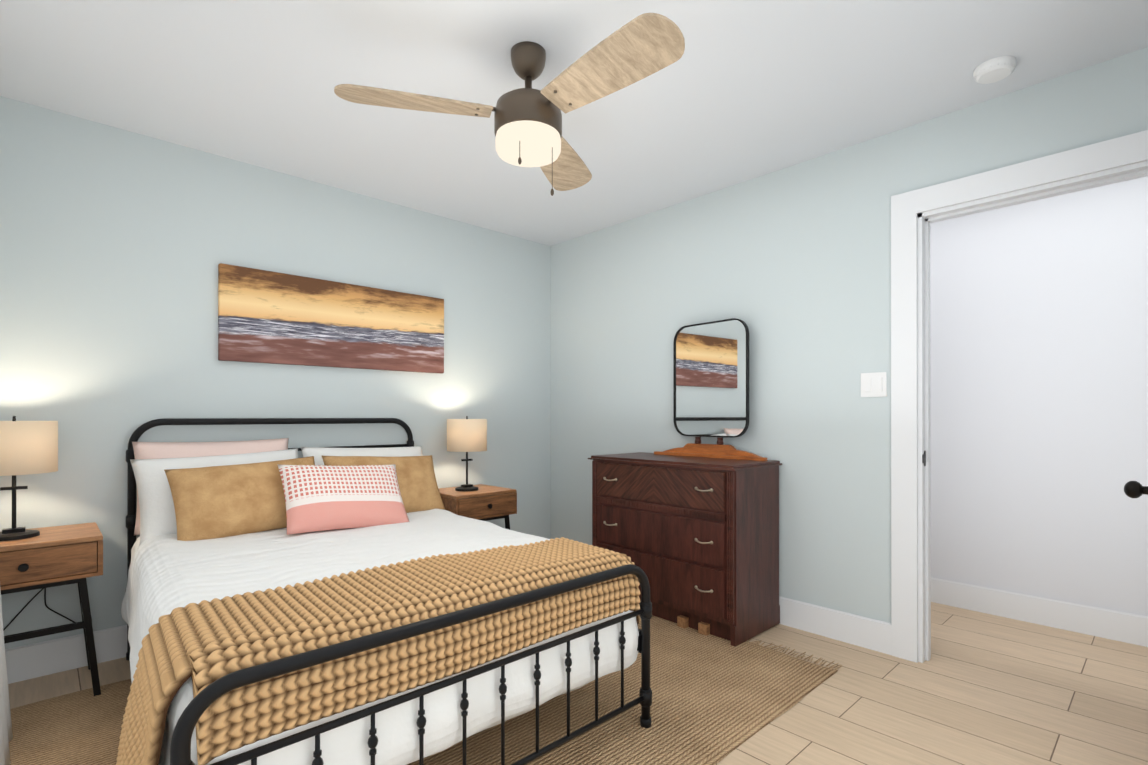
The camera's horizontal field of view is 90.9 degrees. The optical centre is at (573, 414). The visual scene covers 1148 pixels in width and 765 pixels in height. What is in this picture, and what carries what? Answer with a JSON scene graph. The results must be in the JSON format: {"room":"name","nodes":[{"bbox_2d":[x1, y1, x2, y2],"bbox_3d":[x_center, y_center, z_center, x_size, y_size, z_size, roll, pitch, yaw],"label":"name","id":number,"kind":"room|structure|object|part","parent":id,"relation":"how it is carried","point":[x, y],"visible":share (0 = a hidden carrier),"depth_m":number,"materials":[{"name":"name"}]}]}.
{"room":"bedroom","nodes":[
{"label":"bedroom","id":0,"kind":"room"},
{"bbox_2d":[0,96,550,648],"bbox_3d":[-1.406,-0.101,3.340,3.490,2.440,0.120,0,0,-43],"label":"wall","id":1,"kind":"structure","parent":0,"point":[116,246],"depth_m":2.79,"materials":[{"name":"grey paint"}]},
{"bbox_2d":[3,588,75,630],"bbox_3d":[-2.312,0.747,2.377,0.392,0.463,0.014,0,0,-43],"label":"lamp cord","id":2,"kind":"object","parent":1,"relation":"attached to","point":[45,605],"visible":0.48,"depth_m":2.42,"materials":[{"name":"black plastic"}]},
{"bbox_2d":[5,625,126,683],"bbox_3d":[-1.346,1.046,3.297,3.220,0.145,0.021,0,0,-43],"label":"baseboard","id":3,"kind":"structure","parent":1,"relation":"attached to","point":[34,660],"depth_m":2.46,"materials":[{"name":"white paint"}]},
{"bbox_2d":[218,263,443,372],"bbox_3d":[-1.334,-0.521,3.301,1.280,0.490,0.036,0,0,-43],"label":"picture","id":4,"kind":"object","parent":1,"relation":"attached to","point":[265,316],"visible":1,"depth_m":3.20,"materials":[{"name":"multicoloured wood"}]},
{"bbox_2d":[0,0,1147,245],"bbox_3d":[-0.092,-1.347,2.678,4.490,0.050,5.050,0,0,-43],"label":"ceiling","id":5,"kind":"structure","parent":0,"point":[740,92],"depth_m":2.22,"materials":[{"name":"white paint"}]},
{"bbox_2d":[0,591,12,764],"bbox_3d":[-1.292,-0.115,1.159,0.153,2.420,2.450,0,0,-43],"label":"curtain","id":6,"kind":"object","parent":5,"relation":"hanging from","point":[6,735],"visible":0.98,"depth_m":1.77,"materials":[{"name":"white fabric"}]},
{"bbox_2d":[334,13,684,195],"bbox_3d":[-0.076,-1.051,1.962,1.172,0.544,1.047,0,0,-43],"label":"fan","id":7,"kind":"object","parent":5,"relation":"hanging from","point":[528,125],"visible":1,"depth_m":1.95,"materials":[{"name":"beige wood"}]},
{"bbox_3d":[-0.547,-1.089,1.972,0.500,0.049,0.358,0,0,-43],"label":"blade","id":8,"kind":"part","parent":7,"relation":"part of","materials":[{"name":"brown wood"}]},
{"bbox_3d":[-0.167,-1.169,2.064,0.246,0.308,0.246,0,0,-43],"label":"motor","id":9,"kind":"part","parent":7,"relation":"part of","materials":[{"name":"brown metal"}]},
{"bbox_3d":[-0.063,-1.088,2.441,0.496,0.049,0.367,0,0,-43],"label":"blade","id":10,"kind":"part","parent":7,"relation":"part of","materials":[{"name":"brown wood"}]},
{"bbox_3d":[0.112,-1.090,1.781,0.180,0.049,0.526,0,0,-43],"label":"blade","id":11,"kind":"part","parent":7,"relation":"part of","materials":[{"name":"brown wood"}]},
{"bbox_2d":[973,56,1015,83],"bbox_3d":[1.597,-1.304,2.147,0.132,0.038,0.132,0,0,-43],"label":"smoke detector","id":12,"kind":"object","parent":5,"relation":"attached to","point":[996,69],"visible":1,"depth_m":2.12,"materials":[{"name":"white plastic"}]},
{"bbox_2d":[8,602,1147,764],"bbox_3d":[-0.092,1.143,2.673,4.490,0.050,5.050,0,0,-43],"label":"floor","id":13,"kind":"structure","parent":0,"point":[979,688],"depth_m":2.22,"materials":[{"name":"beige wood"}]},
{"bbox_2d":[0,522,102,695],"bbox_3d":[-2.149,0.796,2.209,0.450,0.640,0.424,0,0,-43],"label":"nightstand","id":14,"kind":"object","parent":13,"relation":"on","point":[52,556],"visible":0.96,"depth_m":2.16,"materials":[{"name":"brown wood"}]},
{"bbox_3d":[-2.011,0.556,2.064,0.030,0.030,0.024,0,0,-43],"label":"knob","id":15,"kind":"part","parent":14,"relation":"part of","materials":[{"name":"black metal"}]},
{"bbox_2d":[0,416,57,540],"bbox_3d":[-2.179,0.239,2.199,0.252,0.472,0.252,0,0,-43],"label":"lamp","id":16,"kind":"object","parent":14,"relation":"on","point":[28,447],"visible":1,"depth_m":2.15,"materials":[{"name":"beige fabric"}]},
{"bbox_3d":[-2.179,0.124,2.199,0.252,0.202,0.252,0,0,-43],"label":"lamp shade","id":17,"kind":"part","parent":16,"relation":"part of","materials":[{"name":"beige fabric"}]},
{"bbox_3d":[-2.147,0.556,2.208,0.412,0.117,0.370,0,0,-43],"label":"drawer","id":18,"kind":"part","parent":14,"relation":"part of","materials":[{"name":"brown wood"}]},
{"bbox_2d":[9,615,841,764],"bbox_3d":[-0.554,1.112,2.244,2.961,0.009,2.032,0,0,-43],"label":"rug","id":19,"kind":"object","parent":13,"relation":"on","point":[716,700],"visible":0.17,"depth_m":2.08,"materials":[{"name":"fabric"}]},
{"bbox_2d":[116,418,651,764],"bbox_3d":[-0.902,0.566,2.292,1.592,1.101,2.031,0,0,-43],"label":"bed","id":20,"kind":"object","parent":19,"relation":"on","point":[283,603],"visible":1,"depth_m":1.69,"materials":[{"name":"white fabric"}]},
{"bbox_2d":[130,448,312,546],"bbox_3d":[-1.641,0.364,2.675,0.700,0.400,0.174,-2,-26,-44],"label":"pillow","id":21,"kind":"object","parent":20,"relation":"on","point":[154,495],"depth_m":2.48,"materials":[{"name":"white fabric"}]},
{"bbox_2d":[116,537,640,764],"bbox_3d":[-0.437,0.702,1.758,1.537,0.436,0.566,0,0,-43],"label":"knit throw","id":22,"kind":"object","parent":20,"relation":"on","point":[405,701],"depth_m":1.44,"materials":[{"name":"fabric"}]},
{"bbox_3d":[-0.246,0.811,1.546,1.426,0.589,0.046,0,0,-43],"label":"footboard","id":23,"kind":"part","parent":20,"relation":"part of","materials":[{"name":"black metal"}]},
{"bbox_2d":[438,484,516,529],"bbox_3d":[-0.657,0.799,3.615,0.450,0.640,0.424,0,0,-43],"label":"nightstand","id":24,"kind":"object","parent":13,"relation":"on","point":[485,502],"visible":0.54,"depth_m":3.49,"materials":[{"name":"brown wood"}]},
{"bbox_2d":[447,416,486,490],"bbox_3d":[-0.683,0.242,3.608,0.252,0.472,0.252,0,0,-43],"label":"lamp","id":25,"kind":"object","parent":24,"relation":"on","point":[466,435],"visible":1,"depth_m":3.50,"materials":[{"name":"beige fabric"}]},
{"bbox_3d":[-0.683,0.127,3.608,0.252,0.202,0.252,0,0,-43],"label":"lamp shade","id":26,"kind":"part","parent":25,"relation":"part of","materials":[{"name":"beige fabric"}]},
{"bbox_3d":[-0.655,0.559,3.614,0.412,0.117,0.370,0,0,-43],"label":"drawer","id":27,"kind":"part","parent":24,"relation":"part of","materials":[{"name":"brown wood"}]},
{"bbox_3d":[-0.520,0.559,3.470,0.030,0.030,0.024,0,0,-43],"label":"knob","id":28,"kind":"part","parent":24,"relation":"part of","materials":[{"name":"black metal"}]},
{"bbox_2d":[588,318,781,645],"bbox_3d":[0.590,0.286,3.197,0.490,1.646,0.989,0,0,-43],"label":"dresser","id":29,"kind":"object","parent":13,"relation":"on","point":[691,530],"visible":0.88,"depth_m":2.99,"materials":[{"name":"brown wood"}]},
{"bbox_3d":[0.434,0.872,3.049,0.012,0.232,0.865,0,0,-43],"label":"drawer","id":30,"kind":"part","parent":29,"relation":"part of","materials":[{"name":"brown wood"}]},
{"bbox_3d":[0.434,0.633,3.050,0.012,0.214,0.865,0,0,-43],"label":"drawer","id":31,"kind":"part","parent":29,"relation":"part of","materials":[{"name":"brown wood"}]},
{"bbox_3d":[0.434,0.375,3.050,0.012,0.190,0.865,0,0,-43],"label":"drawer","id":32,"kind":"part","parent":29,"relation":"part of","materials":[{"name":"brown wood"}]},
{"bbox_2d":[673,318,749,437],"bbox_3d":[0.782,-0.205,3.270,0.053,0.662,0.515,0,0,-43],"label":"mirror","id":33,"kind":"object","parent":29,"relation":"attached to","point":[711,359],"depth_m":3.25,"materials":[{"name":"black mirror"}]},
{"bbox_2d":[551,47,1147,622],"bbox_3d":[1.141,-0.102,3.095,0.120,2.440,3.730,0,0,-43],"label":"wall","id":34,"kind":"structure","parent":0,"point":[789,267],"depth_m":2.96,"materials":[{"name":"grey paint"}]},
{"bbox_2d":[779,596,891,654],"bbox_3d":[0.661,1.047,3.504,0.015,0.145,2.395,0,0,-43],"label":"baseboard","id":35,"kind":"structure","parent":34,"relation":"attached to","point":[876,635],"depth_m":2.81,"materials":[{"name":"white paint"}]},
{"bbox_2d":[861,372,886,396],"bbox_3d":[1.427,-0.144,2.695,0.011,0.116,0.116,0,0,-43],"label":"switch plate","id":36,"kind":"object","parent":34,"relation":"attached to","point":[874,384],"visible":1,"depth_m":2.69,"materials":[{"name":"white plastic"}]},
{"bbox_2d":[891,130,1147,662],"bbox_3d":[1.879,0.049,2.313,0.158,2.135,1.010,0,0,-43],"label":"door frame","id":37,"kind":"structure","parent":34,"relation":"attached to","point":[915,213],"depth_m":2.56,"materials":[{"name":"white paint"}]},
{"bbox_3d":[1.590,0.197,2.564,0.054,0.070,0.002,0,0,-43],"label":"door trim strike","id":38,"kind":"part","parent":37,"relation":"part of","materials":[{"name":"metal"}]},
{"bbox_2d":[930,223,933,577],"bbox_3d":[0.325,-0.100,4.051,0.004,2.440,3.860,0,0,-43],"label":"wall","id":39,"kind":"structure","parent":0,"point":[931,224],"depth_m":3.39,"materials":[{"name":"white paint"}]},
{"bbox_2d":[934,176,1147,616],"bbox_3d":[1.416,-0.099,4.261,0.120,2.440,5.050,0,0,-43],"label":"wall","id":40,"kind":"structure","parent":0,"point":[1039,372],"depth_m":3.01,"materials":[{"name":"white paint"}]},
{"bbox_2d":[931,577,1147,646],"bbox_3d":[1.408,1.048,4.169,0.015,0.145,4.930,0,0,-43],"label":"baseboard","id":41,"kind":"structure","parent":40,"relation":"attached to","point":[1130,628],"depth_m":3.00,"materials":[{"name":"white paint"}]},
{"bbox_3d":[1.795,0.097,1.698,0.800,2.014,0.035,0,0,-43],"label":"door leaf","id":42,"kind":"structure","parent":0,"visible":0},
{"bbox_2d":[1124,481,1147,497],"bbox_3d":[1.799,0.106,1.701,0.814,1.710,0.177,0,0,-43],"label":"door knob","id":43,"kind":"object","parent":42,"relation":"attached to","point":[1134,489],"depth_m":1.50,"materials":[{"name":"black metal"}]}
]}

